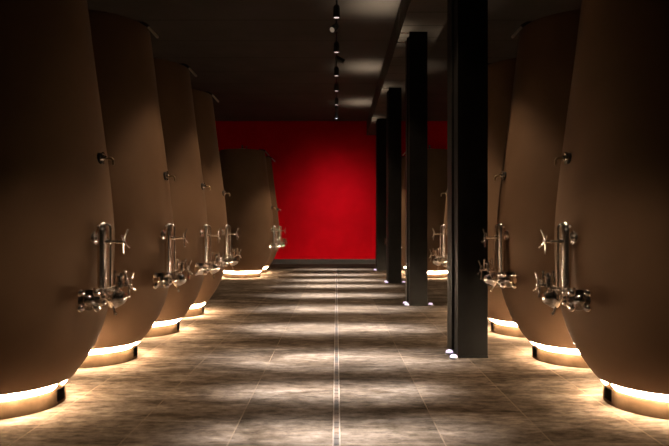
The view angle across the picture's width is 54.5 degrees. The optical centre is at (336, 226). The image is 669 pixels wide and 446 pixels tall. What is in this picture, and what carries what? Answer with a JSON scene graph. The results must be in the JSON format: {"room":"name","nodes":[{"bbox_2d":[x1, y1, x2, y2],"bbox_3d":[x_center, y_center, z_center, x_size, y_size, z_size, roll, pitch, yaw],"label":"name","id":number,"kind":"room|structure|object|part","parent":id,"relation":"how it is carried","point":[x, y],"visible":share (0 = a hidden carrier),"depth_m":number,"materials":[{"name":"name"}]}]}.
{"room":"wine cellar","nodes":[
{"label":"wine cellar","id":0,"kind":"room"},
{"bbox_2d":[215,121,446,258],"bbox_3d":[0.000,-1.119,21.159,8.200,4.638,0.150,0,0,0],"label":"wall","id":1,"kind":"structure","parent":0,"point":[324,172],"depth_m":21.09,"materials":[{"name":"red paint"}]},
{"bbox_2d":[271,259,375,263],"bbox_3d":[0.000,1.119,21.072,8.200,0.162,0.025,0,0,0],"label":"baseboard","id":2,"kind":"structure","parent":1,"relation":"attached to","point":[275,261],"depth_m":21.06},
{"bbox_2d":[0,264,668,445],"bbox_3d":[0.000,1.260,9.292,8.600,0.120,23.984,0,0,0],"label":"floor","id":3,"kind":"structure","parent":0,"point":[256,368],"depth_m":4.95,"materials":[{"name":"tile"}]},
{"bbox_2d":[0,0,135,419],"bbox_3d":[-2.292,-0.382,4.403,1.504,3.164,1.536,0,0,-34],"label":"tank","id":4,"kind":"object","parent":3,"relation":"on","point":[58,274],"visible":1,"depth_m":4.01,"materials":[{"name":"concrete"}]},
{"bbox_3d":[-1.879,1.134,4.423,0.018,0.079,0.120,0,0,0],"label":"slot plate","id":5,"kind":"part","parent":4,"relation":"part of","materials":[{"name":"black metal"}]},
{"bbox_3d":[-1.496,0.452,4.131,0.055,0.111,0.137,0,0,0],"label":"valve lever","id":6,"kind":"part","parent":4,"relation":"part of","materials":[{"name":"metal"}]},
{"bbox_2d":[97,152,113,164],"bbox_3d":[-1.556,-0.462,4.376,0.122,0.090,0.083,0,0,0],"label":"tap","id":7,"kind":"object","parent":4,"relation":"on","point":[101,158],"depth_m":4.37,"materials":[{"name":"metal"}]},
{"bbox_3d":[-1.380,0.095,4.226,0.030,0.162,0.162,0,0,0],"label":"cross handle","id":8,"kind":"part","parent":4,"relation":"part of","materials":[{"name":"metal"}]},
{"bbox_3d":[-1.357,0.378,4.226,0.060,0.164,0.164,0,0,0],"label":"cross handle","id":9,"kind":"part","parent":4,"relation":"part of","materials":[{"name":"metal"}]},
{"bbox_2d":[79,9,192,368],"bbox_3d":[-2.253,-0.382,5.915,1.504,3.164,1.536,0,0,-34],"label":"tank","id":10,"kind":"object","parent":3,"relation":"on","point":[122,46],"visible":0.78,"depth_m":5.55,"materials":[{"name":"concrete"}]},
{"bbox_3d":[-1.840,1.134,5.936,0.018,0.079,0.120,0,0,0],"label":"slot plate","id":11,"kind":"part","parent":10,"relation":"part of","materials":[{"name":"black metal"}]},
{"bbox_3d":[-1.656,-1.758,5.865,0.107,0.114,0.027,0,0,7],"label":"latch lever","id":12,"kind":"part","parent":10,"relation":"part of","materials":[{"name":"silver metal"}]},
{"bbox_2d":[163,171,175,180],"bbox_3d":[-1.516,-0.462,5.888,0.122,0.090,0.083,0,0,0],"label":"tap","id":13,"kind":"object","parent":10,"relation":"on","point":[165,173],"depth_m":5.88,"materials":[{"name":"metal"}]},
{"bbox_3d":[-1.457,0.452,5.644,0.055,0.111,0.137,0,0,0],"label":"valve lever","id":14,"kind":"part","parent":10,"relation":"part of","materials":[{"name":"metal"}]},
{"bbox_3d":[-1.341,0.095,5.738,0.030,0.162,0.162,0,0,0],"label":"cross handle","id":15,"kind":"part","parent":10,"relation":"part of","materials":[{"name":"metal"}]},
{"bbox_3d":[-1.318,0.378,5.738,0.060,0.164,0.164,0,0,0],"label":"cross handle","id":16,"kind":"part","parent":10,"relation":"part of","materials":[{"name":"metal"}]},
{"bbox_2d":[144,58,223,337],"bbox_3d":[-2.229,-0.382,7.427,1.504,3.164,1.536,0,0,-34],"label":"tank","id":17,"kind":"object","parent":3,"relation":"on","point":[173,81],"visible":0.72,"depth_m":7.11,"materials":[{"name":"concrete"}]},
{"bbox_2d":[201,183,210,189],"bbox_3d":[-1.492,-0.462,7.400,0.122,0.090,0.083,0,0,0],"label":"tap","id":18,"kind":"object","parent":17,"relation":"on","point":[203,186],"depth_m":7.39,"materials":[{"name":"metal"}]},
{"bbox_3d":[-1.317,0.095,7.250,0.030,0.162,0.162,0,0,0],"label":"cross handle","id":19,"kind":"part","parent":17,"relation":"part of","materials":[{"name":"metal"}]},
{"bbox_2d":[183,89,241,317],"bbox_3d":[-2.253,-0.382,8.939,1.504,3.164,1.536,0,0,-34],"label":"tank","id":20,"kind":"object","parent":3,"relation":"on","point":[202,100],"visible":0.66,"depth_m":8.68,"materials":[{"name":"concrete"}]},
{"bbox_2d":[219,145,281,277],"bbox_3d":[-2.253,-0.382,15.587,1.504,3.164,1.536,0,0,-34],"label":"tank","id":21,"kind":"object","parent":3,"relation":"on","point":[249,208],"visible":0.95,"depth_m":15.04,"materials":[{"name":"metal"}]},
{"bbox_2d":[260,156,286,272],"bbox_3d":[-2.253,-0.382,17.099,1.504,3.164,1.536,0,0,-34],"label":"tank","id":22,"kind":"object","parent":3,"relation":"on","point":[278,235],"visible":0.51,"depth_m":16.89,"materials":[{"name":"concrete"}]},
{"bbox_2d":[332,269,340,445],"bbox_3d":[0.000,1.198,9.500,0.044,0.004,17.800,0,0,0],"label":"floor drain","id":23,"kind":"object","parent":3,"relation":"on","point":[336,392],"visible":1,"depth_m":4.94,"materials":[{"name":"silver metal"}]},
{"bbox_2d":[371,118,386,270],"bbox_3d":[1.178,-1.119,18.078,0.424,4.638,0.572,0,0,0],"label":"steel column","id":24,"kind":"structure","parent":3,"relation":"on","point":[381,123],"depth_m":17.79,"materials":[{"name":"black metal"}]},
{"bbox_2d":[380,72,401,282],"bbox_3d":[1.178,-1.119,14.142,0.424,4.638,0.572,0,0,0],"label":"steel column","id":25,"kind":"structure","parent":3,"relation":"on","point":[393,93],"depth_m":13.86,"materials":[{"name":"black metal"}]},
{"bbox_2d":[385,156,404,266],"bbox_3d":[2.219,-0.382,17.120,1.536,3.164,1.504,0,0,30],"label":"tank","id":26,"kind":"object","parent":3,"relation":"on","point":[402,157],"visible":0.12,"depth_m":16.85,"materials":[{"name":"concrete"}]},
{"bbox_2d":[397,2,427,305],"bbox_3d":[1.178,-1.119,10.182,0.424,4.638,0.572,0,0,0],"label":"steel column","id":27,"kind":"structure","parent":3,"relation":"on","point":[416,44],"depth_m":9.90,"materials":[{"name":"black metal"}]},
{"bbox_3d":[1.248,1.190,10.182,0.284,0.020,0.572,0,0,0],"label":"plate","id":28,"kind":"part","parent":27,"relation":"part of","materials":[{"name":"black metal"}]},
{"bbox_2d":[401,145,446,277],"bbox_3d":[2.219,-0.382,15.608,1.536,3.164,1.504,0,0,30],"label":"tank","id":29,"kind":"object","parent":3,"relation":"on","point":[436,158],"visible":0.23,"depth_m":14.99,"materials":[{"name":"concrete"}]},
{"bbox_2d":[429,190,446,268],"bbox_3d":[2.219,-0.382,8.960,1.536,3.164,1.504,0,0,30],"label":"tank","id":30,"kind":"object","parent":3,"relation":"on","point":[438,260],"visible":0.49,"depth_m":8.74,"materials":[{"name":"metal"}]},
{"bbox_2d":[445,349,453,354],"bbox_3d":[1.065,1.178,6.132,0.080,0.044,0.080,0,0,0],"label":"uplight","id":31,"kind":"object","parent":3,"relation":"on","point":[448,352],"visible":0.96,"depth_m":6.11,"materials":[{"name":"grey"}]},
{"bbox_2d":[449,354,457,359],"bbox_3d":[1.065,1.178,5.907,0.080,0.044,0.080,0,0,0],"label":"uplight","id":32,"kind":"object","parent":3,"relation":"on","point":[452,356],"visible":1,"depth_m":5.88,"materials":[{"name":"grey"}]},
{"bbox_2d":[447,0,487,357],"bbox_3d":[1.178,-1.119,6.234,0.424,4.638,0.572,0,0,0],"label":"steel column","id":33,"kind":"structure","parent":3,"relation":"on","point":[467,20],"depth_m":5.95,"materials":[{"name":"black metal"}]},
{"bbox_3d":[1.248,1.190,6.234,0.284,0.020,0.572,0,0,0],"label":"plate","id":34,"kind":"part","parent":33,"relation":"part of","materials":[{"name":"black metal"}]},
{"bbox_2d":[446,58,525,337],"bbox_3d":[2.195,-0.382,7.448,1.536,3.164,1.504,0,0,30],"label":"tank","id":35,"kind":"object","parent":3,"relation":"on","point":[501,74],"visible":0.08,"depth_m":7.02,"materials":[{"name":"concrete"}]},
{"bbox_2d":[477,10,589,368],"bbox_3d":[2.219,-0.382,5.936,1.536,3.164,1.504,0,0,30],"label":"tank","id":36,"kind":"object","parent":3,"relation":"on","point":[529,177],"visible":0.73,"depth_m":5.55,"materials":[{"name":"concrete"}]},
{"bbox_3d":[1.289,0.378,5.738,0.060,0.164,0.164,0,0,0],"label":"cross handle","id":37,"kind":"part","parent":36,"relation":"part of","materials":[{"name":"metal"}]},
{"bbox_3d":[1.312,0.095,5.738,0.030,0.162,0.162,0,0,0],"label":"cross handle","id":38,"kind":"part","parent":36,"relation":"part of","materials":[{"name":"metal"}]},
{"bbox_3d":[1.428,0.452,5.644,0.055,0.111,0.137,0,0,0],"label":"valve lever","id":39,"kind":"part","parent":36,"relation":"part of","materials":[{"name":"metal"}]},
{"bbox_2d":[494,171,505,180],"bbox_3d":[1.488,-0.462,5.888,0.122,0.090,0.083,0,0,0],"label":"tap","id":40,"kind":"object","parent":36,"relation":"on","point":[503,175],"depth_m":5.88,"materials":[{"name":"metal"}]},
{"bbox_3d":[1.627,-1.758,5.865,0.107,0.114,0.027,0,0,-7],"label":"latch lever","id":41,"kind":"part","parent":36,"relation":"part of","materials":[{"name":"silver metal"}]},
{"bbox_3d":[1.811,1.134,5.936,0.018,0.079,0.120,0,0,0],"label":"slot plate","id":42,"kind":"part","parent":36,"relation":"part of","materials":[{"name":"black metal"}]},
{"bbox_2d":[533,0,668,419],"bbox_3d":[2.259,-0.382,4.424,1.536,3.164,1.504,0,0,30],"label":"tank","id":43,"kind":"object","parent":3,"relation":"on","point":[611,240],"visible":1,"depth_m":4.02,"materials":[{"name":"concrete"}]},
{"bbox_3d":[1.329,0.378,4.226,0.060,0.164,0.164,0,0,0],"label":"cross handle","id":44,"kind":"part","parent":43,"relation":"part of","materials":[{"name":"metal"}]},
{"bbox_3d":[1.352,0.095,4.226,0.030,0.162,0.162,0,0,0],"label":"cross handle","id":45,"kind":"part","parent":43,"relation":"part of","materials":[{"name":"metal"}]},
{"bbox_2d":[554,152,571,164],"bbox_3d":[1.527,-0.462,4.376,0.122,0.090,0.083,0,0,0],"label":"tap","id":46,"kind":"object","parent":43,"relation":"on","point":[567,158],"depth_m":4.37,"materials":[{"name":"metal"}]},
{"bbox_3d":[1.468,0.452,4.131,0.055,0.111,0.137,0,0,0],"label":"valve lever","id":47,"kind":"part","parent":43,"relation":"part of","materials":[{"name":"metal"}]},
{"bbox_3d":[1.851,1.134,4.423,0.018,0.079,0.120,0,0,0],"label":"slot plate","id":48,"kind":"part","parent":43,"relation":"part of","materials":[{"name":"black metal"}]},
{"bbox_2d":[87,0,581,120],"bbox_3d":[0.000,-3.498,9.292,8.600,0.120,23.984,0,0,0],"label":"ceiling","id":49,"kind":"structure","parent":0,"point":[262,60],"depth_m":12.52,"materials":[{"name":"paint"}]},
{"bbox_2d":[335,0,337,37],"bbox_3d":[0.000,-3.421,10.300,0.036,0.035,18.600,0,0,0],"label":"track","id":50,"kind":"object","parent":49,"relation":"attached to","point":[335,0],"visible":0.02,"depth_m":10.87,"materials":[{"name":"black metal"}]},
{"bbox_2d":[329,19,338,32],"bbox_3d":[-0.030,-3.245,10.369,0.102,0.316,0.202,0,0,35],"label":"track spotlight","id":51,"kind":"object","parent":50,"relation":"hanging from","point":[334,27],"visible":0.79,"depth_m":10.33,"materials":[{"name":"black metal"}]},
{"bbox_2d":[333,0,339,18],"bbox_3d":[0.000,-3.232,9.516,0.102,0.343,0.102,0,0,0],"label":"track spotlight","id":52,"kind":"object","parent":50,"relation":"hanging from","point":[336,9],"visible":1,"depth_m":9.48,"materials":[{"name":"black metal"}]},
{"bbox_2d":[334,32,338,52],"bbox_3d":[0.000,-3.232,11.400,0.102,0.343,0.102,0,0,0],"label":"track spotlight","id":53,"kind":"object","parent":50,"relation":"hanging from","point":[336,44],"visible":1,"depth_m":11.36,"materials":[{"name":"black metal"}]},
{"bbox_2d":[334,61,338,76],"bbox_3d":[0.000,-3.232,13.176,0.102,0.343,0.102,0,0,0],"label":"track spotlight","id":54,"kind":"object","parent":50,"relation":"hanging from","point":[336,69],"visible":0.84,"depth_m":13.14,"materials":[{"name":"black metal"}]},
{"bbox_2d":[334,77,338,91],"bbox_3d":[0.000,-3.232,14.640,0.102,0.343,0.102,0,0,0],"label":"track spotlight","id":55,"kind":"object","parent":50,"relation":"hanging from","point":[336,85],"visible":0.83,"depth_m":14.60,"materials":[{"name":"black metal"}]},
{"bbox_2d":[334,92,338,104],"bbox_3d":[0.000,-3.232,16.320,0.102,0.343,0.102,0,0,0],"label":"track spotlight","id":56,"kind":"object","parent":50,"relation":"hanging from","point":[336,98],"visible":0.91,"depth_m":16.28,"materials":[{"name":"black metal"}]},
{"bbox_2d":[335,53,344,63],"bbox_3d":[0.060,-3.258,12.390,0.198,0.290,0.102,0,0,-24],"label":"track spotlight","id":57,"kind":"object","parent":50,"relation":"hanging from","point":[339,59],"visible":0.77,"depth_m":12.35,"materials":[{"name":"black metal"}]},
{"bbox_2d":[367,0,446,134],"bbox_3d":[1.284,-3.207,9.292,0.612,0.462,23.584,0,0,0],"label":"beam","id":58,"kind":"structure","parent":49,"relation":"attached to","point":[429,16],"depth_m":10.66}
]}

